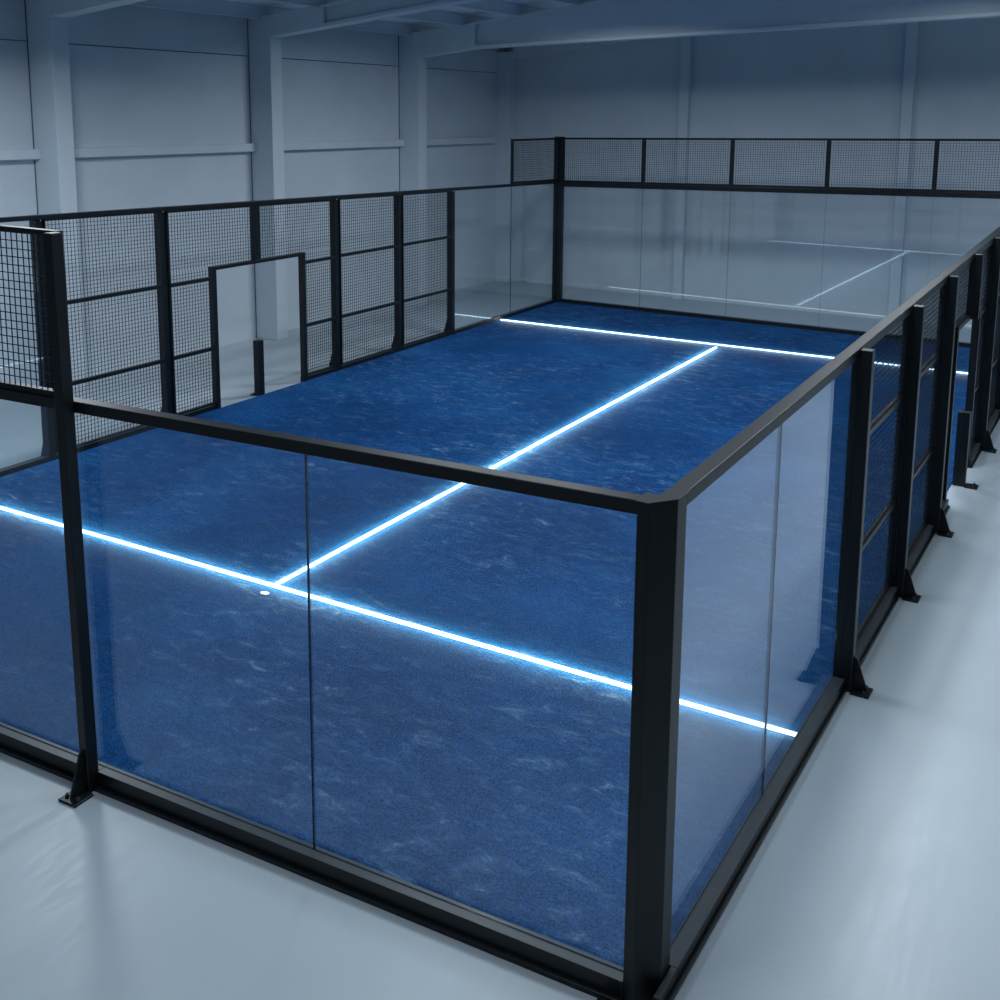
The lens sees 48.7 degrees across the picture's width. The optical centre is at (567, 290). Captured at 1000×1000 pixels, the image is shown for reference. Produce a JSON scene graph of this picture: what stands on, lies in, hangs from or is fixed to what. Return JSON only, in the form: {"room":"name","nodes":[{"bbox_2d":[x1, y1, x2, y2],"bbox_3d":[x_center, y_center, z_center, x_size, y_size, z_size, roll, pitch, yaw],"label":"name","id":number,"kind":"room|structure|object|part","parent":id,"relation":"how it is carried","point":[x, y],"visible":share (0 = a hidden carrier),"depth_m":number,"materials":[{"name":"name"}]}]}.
{"room":"sports hall","nodes":[
{"label":"sports hall","id":0,"kind":"room"},
{"bbox_2d":[0,0,502,385],"bbox_3d":[-9.659,-1.067,13.102,0.300,6.100,33.000,6,11,28],"label":"wall","id":1,"kind":"structure","parent":0,"point":[140,76],"depth_m":19.13,"materials":[{"name":"white paint"}]},
{"bbox_2d":[0,149,39,160],"bbox_3d":[-8.713,-1.705,14.285,0.130,0.155,4.070,6,11,28],"label":"trim","id":2,"kind":"structure","parent":1,"relation":"attached to","point":[19,154],"depth_m":15.74,"materials":[{"name":"white metal"}]},
{"bbox_2d":[74,143,256,158],"bbox_3d":[-6.631,-2.293,18.059,0.130,0.155,4.070,6,11,28],"label":"trim","id":3,"kind":"structure","parent":1,"relation":"attached to","point":[94,152],"depth_m":17.94,"materials":[{"name":"grey metal"}]},
{"bbox_2d":[284,139,403,150],"bbox_3d":[-4.544,-2.882,21.841,0.130,0.155,4.090,6,11,28],"label":"trim","id":4,"kind":"structure","parent":1,"relation":"attached to","point":[321,145],"depth_m":21.81,"materials":[{"name":"grey metal"}]},
{"bbox_2d":[427,137,493,145],"bbox_3d":[-2.637,-3.421,25.298,0.130,0.155,3.320,6,11,28],"label":"trim","id":5,"kind":"structure","parent":1,"relation":"attached to","point":[472,140],"depth_m":25.42,"materials":[{"name":"grey metal"}]},
{"bbox_2d":[220,0,568,27],"bbox_3d":[1.707,-3.587,6.439,26.040,1.828,33.600,6,11,28],"label":"ceiling","id":6,"kind":"structure","parent":0,"point":[544,4],"depth_m":22.07,"materials":[{"name":"grey metal"}]},
{"bbox_2d":[128,0,438,35],"bbox_3d":[-9.231,-3.809,12.439,0.120,0.235,33.000,6,11,28],"label":"roof purlin","id":7,"kind":"structure","parent":6,"relation":"attached to","point":[215,7],"depth_m":18.98,"materials":[{"name":"grey metal"}]},
{"bbox_2d":[0,281,999,999],"bbox_3d":[1.582,3.250,7.573,25.440,0.200,33.000,6,11,28],"label":"floor","id":8,"kind":"structure","parent":0,"point":[877,875],"depth_m":6.30,"materials":[{"name":"grey concrete"}]},
{"bbox_2d":[0,455,49,476],"bbox_3d":[-7.169,2.306,11.422,0.116,0.085,4.059,6,11,27],"label":"base rail","id":9,"kind":"object","parent":8,"relation":"on","point":[42,460],"visible":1,"depth_m":12.90,"materials":[{"name":"black metal"}]},
{"bbox_2d":[1,220,48,469],"bbox_3d":[-6.651,0.703,12.059,0.012,2.857,2.025,6,11,27],"label":"glass pane","id":10,"kind":"object","parent":9,"relation":"on","point":[34,220],"visible":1,"depth_m":12.93,"materials":[{"name":"blue"}]},
{"bbox_2d":[29,220,56,460],"bbox_3d":[-6.274,0.587,13.054,0.252,2.974,0.153,6,11,28],"label":"fence post","id":11,"kind":"object","parent":8,"relation":"on","point":[51,452],"visible":0.65,"depth_m":12.99,"materials":[{"name":"black metal"}]},
{"bbox_2d":[0,722,107,781],"bbox_3d":[-5.509,2.845,8.251,5.692,0.120,0.118,6,11,26],"label":"base rail","id":12,"kind":"object","parent":8,"relation":"on","point":[33,752],"visible":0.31,"depth_m":7.22,"materials":[{"name":"black metal"}]},
{"bbox_2d":[0,725,77,756],"bbox_3d":[-3.901,1.789,7.301,1.892,2.330,0.012,6,11,26],"label":"glass pane","id":13,"kind":"object","parent":12,"relation":"on","point":[0,725],"visible":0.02,"depth_m":7.29,"materials":[{"name":"blue"}]},
{"bbox_2d":[24,0,86,390],"bbox_3d":[-7.515,-1.395,16.172,0.520,5.820,0.293,6,11,28],"label":"steel column","id":14,"kind":"structure","parent":8,"relation":"on","point":[47,36],"depth_m":15.91,"materials":[{"name":"white metal"}]},
{"bbox_2d":[43,232,98,807],"bbox_3d":[-3.028,1.425,6.625,0.167,3.543,0.225,6,11,28],"label":"fence post","id":15,"kind":"object","parent":8,"relation":"on","point":[85,780],"visible":1,"depth_m":6.67,"materials":[{"name":"black metal"}]},
{"bbox_3d":[-3.073,3.170,6.876,0.154,0.018,0.145,6,11,28],"label":"foot plate","id":16,"kind":"part","parent":15,"relation":"part of","materials":[{"name":"black metal"}]},
{"bbox_2d":[56,426,156,458],"bbox_3d":[-5.801,1.895,14.055,0.116,0.085,1.728,6,11,27],"label":"base rail","id":17,"kind":"object","parent":8,"relation":"on","point":[144,428],"visible":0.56,"depth_m":14.00,"materials":[{"name":"black metal"}]},
{"bbox_2d":[41,211,168,452],"bbox_3d":[-5.748,0.449,13.801,0.050,2.822,1.728,6,11,27],"label":"mesh panel","id":18,"kind":"object","parent":17,"relation":"on","point":[130,291],"visible":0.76,"depth_m":13.91,"materials":[{"name":"metal"}]},
{"bbox_2d":[153,211,172,413],"bbox_3d":[-5.439,0.353,14.665,0.252,2.939,0.153,6,11,28],"label":"fence post","id":19,"kind":"object","parent":8,"relation":"on","point":[162,214],"visible":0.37,"depth_m":14.60,"materials":[{"name":"black metal"}]},
{"bbox_2d":[182,404,216,416],"bbox_3d":[-5.173,1.705,15.264,0.116,0.085,0.819,6,11,27],"label":"base rail","id":20,"kind":"object","parent":8,"relation":"on","point":[212,407],"visible":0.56,"depth_m":15.31,"materials":[{"name":"black metal"}]},
{"bbox_2d":[164,205,257,414],"bbox_3d":[-4.917,0.216,15.404,0.050,2.787,1.709,6,11,27],"label":"mesh panel","id":21,"kind":"object","parent":20,"relation":"on","point":[176,284],"visible":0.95,"depth_m":15.03,"materials":[{"name":"metal"}]},
{"bbox_2d":[250,339,264,395],"bbox_3d":[-4.623,1.149,16.368,0.182,0.840,0.152,6,11,28],"label":"post","id":22,"kind":"object","parent":8,"relation":"on","point":[258,345],"visible":1,"depth_m":16.32,"materials":[{"name":"black metal"}]},
{"bbox_2d":[208,252,307,408],"bbox_3d":[-4.535,0.555,16.265,0.090,2.050,1.930,6,11,27],"label":"frame","id":23,"kind":"object","parent":8,"relation":"on","point":[301,256],"visible":1,"depth_m":15.88,"materials":[{"name":"black metal"}]},
{"bbox_2d":[249,200,260,259],"bbox_3d":[-4.554,-0.852,16.021,0.111,0.904,0.102,6,11,28],"label":"fence post","id":24,"kind":"object","parent":23,"relation":"on","point":[256,227],"visible":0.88,"depth_m":15.99,"materials":[{"name":"black metal"}]},
{"bbox_2d":[247,15,287,340],"bbox_3d":[-5.433,-1.983,19.945,0.520,5.820,0.293,6,11,28],"label":"steel column","id":25,"kind":"structure","parent":8,"relation":"on","point":[264,51],"depth_m":19.77,"materials":[{"name":"white metal"}]},
{"bbox_2d":[300,367,337,379],"bbox_3d":[-3.965,1.342,17.588,0.116,0.085,0.789,6,11,27],"label":"base rail","id":26,"kind":"object","parent":8,"relation":"on","point":[334,369],"visible":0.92,"depth_m":17.59,"materials":[{"name":"black metal"}]},
{"bbox_2d":[258,199,337,374],"bbox_3d":[-4.130,-0.005,16.922,0.050,2.754,1.739,6,11,27],"label":"mesh panel","id":27,"kind":"object","parent":26,"relation":"on","point":[333,210],"visible":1,"depth_m":17.31,"materials":[{"name":"metal"}]},
{"bbox_2d":[329,195,340,370],"bbox_3d":[-3.818,-0.101,17.791,0.252,2.870,0.153,6,11,28],"label":"fence post","id":28,"kind":"object","parent":8,"relation":"on","point":[336,201],"visible":0.55,"depth_m":17.75,"materials":[{"name":"black metal"}]},
{"bbox_2d":[94,765,622,999],"bbox_3d":[-1.343,3.262,6.199,3.632,0.120,0.118,6,11,26],"label":"base rail","id":29,"kind":"object","parent":8,"relation":"on","point":[588,976],"visible":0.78,"depth_m":6.02,"materials":[{"name":"black metal"}]},
{"bbox_2d":[98,454,313,848],"bbox_3d":[-2.237,1.944,6.480,1.815,2.353,0.012,6,11,26],"label":"glass pane","id":30,"kind":"object","parent":29,"relation":"on","point":[305,454],"visible":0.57,"depth_m":6.23,"materials":[{"name":"blue"}]},
{"bbox_2d":[306,455,622,971],"bbox_3d":[-0.558,2.100,5.651,1.928,2.378,0.012,6,11,26],"label":"glass pane","id":31,"kind":"object","parent":29,"relation":"on","point":[315,849],"visible":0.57,"depth_m":5.99,"materials":[{"name":"blue"}]},
{"bbox_2d":[341,348,399,369],"bbox_3d":[-3.371,1.163,18.731,0.116,0.085,1.608,6,11,27],"label":"base rail","id":32,"kind":"object","parent":8,"relation":"on","point":[395,350],"visible":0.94,"depth_m":18.66,"materials":[{"name":"black metal"}]},
{"bbox_2d":[337,195,399,364],"bbox_3d":[-3.319,-0.231,18.485,0.050,2.718,1.608,6,11,27],"label":"mesh panel","id":33,"kind":"object","parent":32,"relation":"on","point":[397,302],"visible":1,"depth_m":18.44,"materials":[{"name":"metal"}]},
{"bbox_2d":[392,195,402,350],"bbox_3d":[-3.037,-0.319,19.297,0.252,2.836,0.153,6,11,28],"label":"fence post","id":34,"kind":"object","parent":8,"relation":"on","point":[400,196],"visible":0.51,"depth_m":19.22,"materials":[{"name":"black metal"}]},
{"bbox_2d":[398,32,426,305],"bbox_3d":[-3.341,-2.574,23.737,0.520,5.820,0.293,6,11,28],"label":"steel column","id":35,"kind":"structure","parent":8,"relation":"on","point":[411,67],"depth_m":23.53,"materials":[{"name":"white metal"}]},
{"bbox_2d":[403,331,451,349],"bbox_3d":[-2.597,0.930,20.221,0.116,0.085,1.578,6,11,27],"label":"base rail","id":36,"kind":"object","parent":8,"relation":"on","point":[408,346],"visible":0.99,"depth_m":20.17,"materials":[{"name":"black metal"}]},
{"bbox_2d":[401,191,452,345],"bbox_3d":[-2.545,-0.448,19.978,0.050,2.684,1.578,6,11,27],"label":"mesh panel","id":37,"kind":"object","parent":36,"relation":"on","point":[450,236],"visible":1,"depth_m":20.02,"materials":[{"name":"metal"}]},
{"bbox_2d":[444,191,454,334],"bbox_3d":[-2.270,-0.534,20.776,0.252,2.804,0.153,6,11,28],"label":"fence post","id":38,"kind":"object","parent":8,"relation":"on","point":[453,191],"visible":0.51,"depth_m":20.73,"materials":[{"name":"black metal"}]},
{"bbox_2d":[0,302,995,966],"bbox_3d":[0.019,1.886,14.943,9.895,0.022,17.234,6,11,28],"label":"padel court surface","id":39,"kind":"object","parent":8,"relation":"on","point":[494,783],"visible":0.9,"depth_m":9.66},
{"bbox_2d":[0,506,797,736],"bbox_3d":[-2.555,2.666,9.851,9.488,0.012,0.044,6,11,27],"label":"court line","id":40,"kind":"object","parent":39,"relation":"on","point":[560,667],"visible":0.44,"depth_m":9.15,"materials":[{"name":"white paint"}]},
{"bbox_2d":[274,347,716,584],"bbox_3d":[0.043,1.849,15.064,0.044,0.012,11.700,6,11,27],"label":"court line","id":41,"kind":"object","parent":39,"relation":"on","point":[318,561],"visible":1,"depth_m":12.38,"materials":[{"name":"white paint"}]},
{"bbox_2d":[500,319,967,373],"bbox_3d":[2.991,1.028,20.334,9.718,0.012,0.044,6,10,26],"label":"court line","id":42,"kind":"object","parent":39,"relation":"on","point":[500,319],"visible":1,"depth_m":20.71,"materials":[{"name":"white paint"}]},
{"bbox_2d":[454,299,554,333],"bbox_3d":[-1.260,0.528,22.794,0.116,0.085,4.074,6,11,27],"label":"base rail","id":43,"kind":"object","parent":8,"relation":"on","point":[464,328],"visible":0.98,"depth_m":22.58,"materials":[{"name":"black metal"}]},
{"bbox_2d":[454,187,510,329],"bbox_3d":[-1.658,-0.696,21.689,0.012,2.645,2.105,6,11,27],"label":"glass pane","id":44,"kind":"object","parent":43,"relation":"on","point":[502,187],"visible":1,"depth_m":22.61,"materials":[{"name":"blue"}]},
{"bbox_2d":[510,184,552,312],"bbox_3d":[-0.713,-0.960,23.511,0.012,2.603,2.017,6,11,27],"label":"glass pane","id":45,"kind":"object","parent":43,"relation":"on","point":[545,184],"visible":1,"depth_m":22.77,"materials":[{"name":"blue"}]},
{"bbox_2d":[495,52,516,281],"bbox_3d":[-1.535,-3.008,27.164,0.390,5.620,0.300,6,11,28],"label":"steel column","id":46,"kind":"structure","parent":8,"relation":"on","point":[506,64],"depth_m":27.02,"materials":[{"name":"white metal"}]},
{"bbox_2d":[552,136,564,301],"bbox_3d":[-0.267,-1.545,24.381,0.310,3.690,0.170,6,11,28],"label":"post","id":47,"kind":"object","parent":8,"relation":"on","point":[558,196],"visible":0.94,"depth_m":24.34,"materials":[{"name":"black metal"}]},
{"bbox_2d":[0,181,558,222],"bbox_3d":[-4.126,-1.368,16.654,0.072,0.388,17.085,6,11,27],"label":"rail","id":48,"kind":"object","parent":47,"relation":"attached to","point":[271,201],"visible":1,"depth_m":15.47,"materials":[{"name":"black metal"}]},
{"bbox_2d":[510,138,558,183],"bbox_3d":[-0.681,-2.731,23.218,0.050,0.943,2.025,6,11,27],"label":"mesh panel","id":49,"kind":"object","parent":48,"relation":"on","point":[552,173],"visible":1,"depth_m":23.13,"materials":[{"name":"metal"}]},
{"bbox_2d":[562,182,999,198],"bbox_3d":[4.156,-1.999,21.945,9.718,0.339,0.080,6,11,27],"label":"rail","id":50,"kind":"object","parent":47,"relation":"attached to","point":[564,184],"visible":1,"depth_m":21.76,"materials":[{"name":"black metal"}]},
{"bbox_2d":[562,138,643,183],"bbox_3d":[0.746,-2.792,23.658,1.932,1.019,0.050,6,11,27],"label":"mesh panel","id":51,"kind":"object","parent":50,"relation":"on","point":[564,139],"visible":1,"depth_m":23.65,"materials":[{"name":"metal"}]},
{"bbox_2d":[643,138,732,185],"bbox_3d":[2.462,-2.660,22.754,1.955,1.021,0.050,6,11,27],"label":"mesh panel","id":52,"kind":"object","parent":50,"relation":"on","point":[645,139],"visible":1,"depth_m":22.75,"materials":[{"name":"metal"}]},
{"bbox_2d":[731,138,828,188],"bbox_3d":[4.191,-2.528,21.844,1.960,1.024,0.050,6,11,27],"label":"mesh panel","id":53,"kind":"object","parent":50,"relation":"on","point":[734,139],"visible":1,"depth_m":21.84,"materials":[{"name":"metal"}]},
{"bbox_2d":[826,138,936,191],"bbox_3d":[5.946,-2.393,20.920,2.015,1.027,0.050,6,11,27],"label":"mesh panel","id":54,"kind":"object","parent":50,"relation":"on","point":[830,139],"visible":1,"depth_m":20.92,"materials":[{"name":"metal"}]},
{"bbox_2d":[934,139,999,192],"bbox_3d":[7.642,-2.263,20.027,1.826,1.025,0.050,6,11,27],"label":"mesh panel","id":55,"kind":"object","parent":50,"relation":"on","point":[938,140],"visible":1,"depth_m":20.21,"materials":[{"name":"metal"}]},
{"bbox_2d":[597,488,688,999],"bbox_3d":[0.339,2.213,5.201,0.448,2.577,0.148,-4,11,-28],"label":"post","id":56,"kind":"object","parent":8,"relation":"on","point":[661,519],"visible":0.96,"depth_m":5.16,"materials":[{"name":"black metal"}]},
{"bbox_2d":[0,388,641,514],"bbox_3d":[-3.838,0.620,7.087,9.344,0.188,0.084,6,11,26],"label":"rail","id":57,"kind":"object","parent":56,"relation":"attached to","point":[593,496],"visible":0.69,"depth_m":5.69,"materials":[{"name":"black metal"}]},
{"bbox_2d":[0,225,63,396],"bbox_3d":[-3.870,0.078,7.018,1.900,1.045,0.050,6,11,26],"label":"mesh panel","id":58,"kind":"object","parent":57,"relation":"on","point":[20,386],"visible":0.49,"depth_m":6.74,"materials":[{"name":"metal"}]},
{"bbox_2d":[670,227,999,504],"bbox_3d":[4.492,-0.359,12.370,0.092,0.443,16.755,6,11,28],"label":"rail","id":59,"kind":"object","parent":56,"relation":"attached to","point":[706,473],"visible":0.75,"depth_m":6.78,"materials":[{"name":"black metal"}]},
{"bbox_2d":[672,37,692,298],"bbox_3d":[2.608,-2.886,24.978,0.220,6.244,0.160,6,11,28],"label":"steel column","id":60,"kind":"structure","parent":8,"relation":"on","point":[686,42],"depth_m":24.92,"materials":[{"name":"white metal"}]},
{"bbox_2d":[653,676,846,999],"bbox_3d":[1.231,3.215,6.824,0.120,0.100,3.474,6,11,28],"label":"base rail","id":61,"kind":"object","parent":8,"relation":"on","point":[692,938],"visible":0.9,"depth_m":6.41,"materials":[{"name":"black metal"}]},
{"bbox_2d":[670,424,781,948],"bbox_3d":[0.864,2.058,6.003,0.012,2.438,1.562,6,11,28],"label":"glass pane","id":62,"kind":"object","parent":61,"relation":"on","point":[759,798],"visible":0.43,"depth_m":6.61,"materials":[{"name":"blue"}]},
{"bbox_2d":[763,363,853,793],"bbox_3d":[1.638,1.818,7.416,0.012,2.475,1.680,6,11,28],"label":"glass pane","id":63,"kind":"object","parent":61,"relation":"on","point":[768,783],"visible":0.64,"depth_m":8.03,"materials":[{"name":"blue"}]},
{"bbox_2d":[561,298,969,347],"bbox_3d":[4.121,0.681,22.417,9.718,0.100,0.116,6,11,27],"label":"base rail","id":64,"kind":"object","parent":8,"relation":"on","point":[564,300],"visible":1,"depth_m":22.79,"materials":[{"name":"black metal"}]},
{"bbox_2d":[568,192,642,306],"bbox_3d":[0.713,-0.980,23.959,1.924,2.548,0.012,6,11,27],"label":"glass pane","id":65,"kind":"object","parent":64,"relation":"on","point":[642,192],"visible":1,"depth_m":23.57,"materials":[{"name":"blue"}]},
{"bbox_2d":[640,191,730,316],"bbox_3d":[2.429,-0.824,23.059,1.947,2.596,0.012,6,11,27],"label":"glass pane","id":66,"kind":"object","parent":64,"relation":"on","point":[730,191],"visible":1,"depth_m":23.02,"materials":[{"name":"blue"}]},
{"bbox_2d":[726,200,825,326],"bbox_3d":[4.157,-0.667,22.153,1.952,2.644,0.012,6,11,27],"label":"glass pane","id":67,"kind":"object","parent":64,"relation":"on","point":[730,200],"visible":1,"depth_m":22.42,"materials":[{"name":"blue"}]},
{"bbox_2d":[819,194,932,335],"bbox_3d":[5.911,-0.507,21.233,2.007,2.694,0.012,6,11,27],"label":"glass pane","id":68,"kind":"object","parent":64,"relation":"on","point":[826,194],"visible":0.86,"depth_m":21.60,"materials":[{"name":"blue"}]},
{"bbox_2d":[834,348,874,698],"bbox_3d":[2.178,1.731,8.127,0.282,2.636,0.151,6,11,28],"label":"fence post","id":69,"kind":"object","parent":8,"relation":"on","point":[847,665],"visible":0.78,"depth_m":8.12,"materials":[{"name":"black metal"}]},
{"bbox_3d":[2.216,3.029,8.308,0.141,0.018,0.151,6,11,28],"label":"foot plate","id":70,"kind":"part","parent":69,"relation":"part of","materials":[{"name":"black metal"}]},
{"bbox_2d":[856,586,899,665],"bbox_3d":[2.521,2.847,9.188,0.128,0.100,1.778,6,11,28],"label":"base rail","id":71,"kind":"object","parent":8,"relation":"on","point":[875,625],"visible":0.56,"depth_m":9.27,"materials":[{"name":"black metal"}]},
{"bbox_2d":[856,315,909,642],"bbox_3d":[2.503,1.551,8.996,0.050,2.519,1.778,6,11,28],"label":"mesh panel","id":72,"kind":"object","parent":71,"relation":"on","point":[896,403],"visible":0.61,"depth_m":9.31,"materials":[{"name":"metal"}]},
{"bbox_2d":[887,22,919,314],"bbox_3d":[6.915,-2.728,22.626,0.220,6.856,0.160,6,11,28],"label":"steel column","id":73,"kind":"structure","parent":8,"relation":"on","point":[912,32],"depth_m":22.57,"materials":[{"name":"white metal"}]},
{"bbox_2d":[891,304,925,602],"bbox_3d":[3.067,1.457,9.749,0.282,2.678,0.151,6,11,28],"label":"fence post","id":74,"kind":"object","parent":8,"relation":"on","point":[901,578],"visible":0.77,"depth_m":9.74,"materials":[{"name":"black metal"}]},
{"bbox_3d":[3.104,2.775,9.934,0.141,0.018,0.151,6,11,28],"label":"foot plate","id":75,"kind":"part","parent":74,"relation":"part of","materials":[{"name":"black metal"}]},
{"bbox_2d":[907,524,934,575],"bbox_3d":[3.383,2.601,10.766,0.127,0.100,1.668,6,11,28],"label":"base rail","id":76,"kind":"object","parent":8,"relation":"on","point":[927,535],"visible":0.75,"depth_m":10.90,"materials":[{"name":"black metal"}]},
{"bbox_2d":[907,284,945,556],"bbox_3d":[3.365,1.285,10.571,0.050,2.558,1.668,6,11,28],"label":"mesh panel","id":77,"kind":"object","parent":76,"relation":"on","point":[932,363],"visible":0.44,"depth_m":10.97,"materials":[{"name":"metal"}]},
{"bbox_2d":[928,275,958,537],"bbox_3d":[3.902,1.199,11.277,0.282,2.717,0.151,6,11,28],"label":"fence post","id":78,"kind":"object","parent":8,"relation":"on","point":[936,516],"visible":0.8,"depth_m":11.27,"materials":[{"name":"black metal"}]},
{"bbox_3d":[3.940,2.537,11.464,0.141,0.018,0.151,6,11,28],"label":"foot plate","id":79,"kind":"part","parent":78,"relation":"part of","materials":[{"name":"black metal"}]},
{"bbox_2d":[942,499,949,514],"bbox_3d":[4.011,2.421,11.917,0.124,0.100,0.794,6,11,28],"label":"base rail","id":80,"kind":"object","parent":8,"relation":"on","point":[945,506],"visible":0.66,"depth_m":12.12,"materials":[{"name":"black metal"}]},
{"bbox_2d":[956,262,970,323],"bbox_3d":[4.197,1.028,12.092,0.050,2.597,1.654,6,11,28],"label":"mesh panel","id":81,"kind":"object","parent":80,"relation":"on","point":[963,286],"visible":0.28,"depth_m":12.30,"materials":[{"name":"metal"}]},
{"bbox_2d":[942,304,981,499],"bbox_3d":[4.568,1.294,12.814,0.097,2.050,1.690,6,11,28],"label":"frame","id":82,"kind":"object","parent":8,"relation":"on","point":[975,330],"visible":0.41,"depth_m":13.33,"materials":[{"name":"black metal"}]},
{"bbox_2d":[966,253,983,319],"bbox_3d":[4.666,-0.043,12.620,0.141,0.755,0.091,6,11,28],"label":"fence post","id":83,"kind":"object","parent":82,"relation":"on","point":[976,266],"visible":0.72,"depth_m":12.58,"materials":[{"name":"black metal"}]},
{"bbox_2d":[952,410,978,489],"bbox_3d":[4.693,1.865,12.904,0.282,0.900,0.151,6,11,28],"label":"post","id":84,"kind":"object","parent":8,"relation":"on","point":[964,417],"visible":1,"depth_m":12.89,"materials":[{"name":"black metal"}]},
{"bbox_3d":[4.747,2.306,12.943,0.141,0.018,0.151,6,11,28],"label":"foot plate","id":85,"kind":"part","parent":84,"relation":"part of","materials":[{"name":"black metal"}]},
{"bbox_2d":[968,443,981,467],"bbox_3d":[5.155,2.095,14.012,0.124,0.100,0.824,6,11,28],"label":"base rail","id":86,"kind":"object","parent":8,"relation":"on","point":[976,450],"visible":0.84,"depth_m":13.96,"materials":[{"name":"black metal"}]},
{"bbox_2d":[970,244,991,451],"bbox_3d":[4.961,0.793,13.489,0.050,2.632,1.564,6,11,28],"label":"mesh panel","id":87,"kind":"object","parent":86,"relation":"on","point":[986,273],"visible":0.49,"depth_m":14.04,"materials":[{"name":"metal"}]},
{"bbox_2d":[976,237,999,452],"bbox_3d":[5.474,0.714,14.149,0.282,2.791,0.151,6,11,28],"label":"fence post","id":88,"kind":"object","parent":8,"relation":"on","point":[983,437],"visible":0.88,"depth_m":14.15,"materials":[{"name":"black metal"}]},
{"bbox_3d":[5.511,2.088,14.343,0.141,0.018,0.151,6,11,28],"label":"foot plate","id":89,"kind":"part","parent":88,"relation":"part of","materials":[{"name":"black metal"}]},
{"bbox_2d":[987,409,999,435],"bbox_3d":[5.821,1.904,15.232,0.128,0.100,1.798,6,11,28],"label":"base rail","id":90,"kind":"object","parent":8,"relation":"on","point":[994,419],"visible":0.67,"depth_m":15.47,"materials":[{"name":"black metal"}]},
{"bbox_2d":[988,281,999,420],"bbox_3d":[5.804,0.532,15.027,0.050,2.674,1.798,6,11,28],"label":"mesh panel","id":91,"kind":"object","parent":90,"relation":"on","point":[996,357],"visible":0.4,"depth_m":15.62,"materials":[{"name":"metal"}]},
{"bbox_2d":[996,365,999,409],"bbox_3d":[6.372,0.436,15.789,0.282,2.833,0.151,6,11,28],"label":"fence post","id":92,"kind":"object","parent":8,"relation":"on","point":[998,389],"visible":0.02,"depth_m":15.97,"materials":[{"name":"black metal"}]},
{"bbox_3d":[14.364,0.946,4.473,0.520,5.820,0.280,6,11,28],"label":"steel column","id":93,"kind":"structure","parent":8,"relation":"on","visible":0},
{"bbox_2d":[49,0,145,17],"bbox_3d":[3.489,-3.665,9.754,24.400,1.894,0.280,6,11,28],"label":"roof beam","id":94,"kind":"structure","parent":93,"relation":"on","point":[58,8],"depth_m":15.27,"materials":[{"name":"grey metal"}]},
{"bbox_3d":[16.446,0.358,8.247,0.520,5.820,0.280,6,11,28],"label":"steel column","id":95,"kind":"structure","parent":8,"relation":"on","visible":0},
{"bbox_2d":[270,0,482,37],"bbox_3d":[5.571,-4.253,13.528,24.400,1.894,0.280,6,11,28],"label":"roof beam","id":96,"kind":"structure","parent":95,"relation":"on","point":[341,13],"depth_m":18.54,"materials":[{"name":"grey metal"}]},
{"bbox_3d":[18.537,-0.233,12.038,0.520,5.820,0.280,6,11,28],"label":"steel column","id":97,"kind":"structure","parent":8,"relation":"on","visible":0},
{"bbox_2d":[419,0,999,57],"bbox_3d":[7.662,-4.775,17.331,24.400,2.034,0.280,6,11,28],"label":"roof beam","id":98,"kind":"structure","parent":97,"relation":"on","point":[599,20],"depth_m":20.32,"materials":[{"name":"grey metal"}]},
{"bbox_2d":[545,0,596,5],"bbox_3d":[-5.719,-3.926,10.483,0.120,0.235,33.000,6,11,28],"label":"roof purlin","id":99,"kind":"structure","parent":98,"relation":"on","point":[567,2],"depth_m":20.94,"materials":[{"name":"grey metal"}]},
{"bbox_2d":[503,17,999,328],"bbox_3d":[9.627,-3.144,21.330,26.040,8.200,0.300,6,11,28],"label":"wall","id":100,"kind":"structure","parent":0,"point":[838,82],"depth_m":24.15,"materials":[{"name":"white paint"}]},
{"bbox_2d":[513,40,633,58],"bbox_3d":[4.137,-5.964,23.632,12.330,1.870,0.200,6,11,28],"label":"roof beam","id":101,"kind":"structure","parent":100,"relation":"attached to","point":[528,51],"depth_m":26.09,"materials":[{"name":"grey metal"}]},
{"bbox_3d":[-2.733,-1.907,-1.524,24.400,1.894,0.280,6,11,28],"label":"roof beam","id":102,"kind":"structure","parent":0,"visible":0},
{"bbox_2d":[260,0,490,25],"bbox_3d":[-8.060,-3.849,11.787,0.120,0.235,33.000,6,11,28],"label":"roof purlin","id":103,"kind":"structure","parent":102,"relation":"on","point":[433,16],"depth_m":21.50,"materials":[{"name":"grey metal"}]},
{"bbox_2d":[451,0,545,15],"bbox_3d":[-6.890,-3.887,11.135,0.120,0.235,33.000,6,11,28],"label":"roof purlin","id":104,"kind":"structure","parent":102,"relation":"on","point":[492,6],"depth_m":21.21,"materials":[{"name":"grey metal"}]}
]}

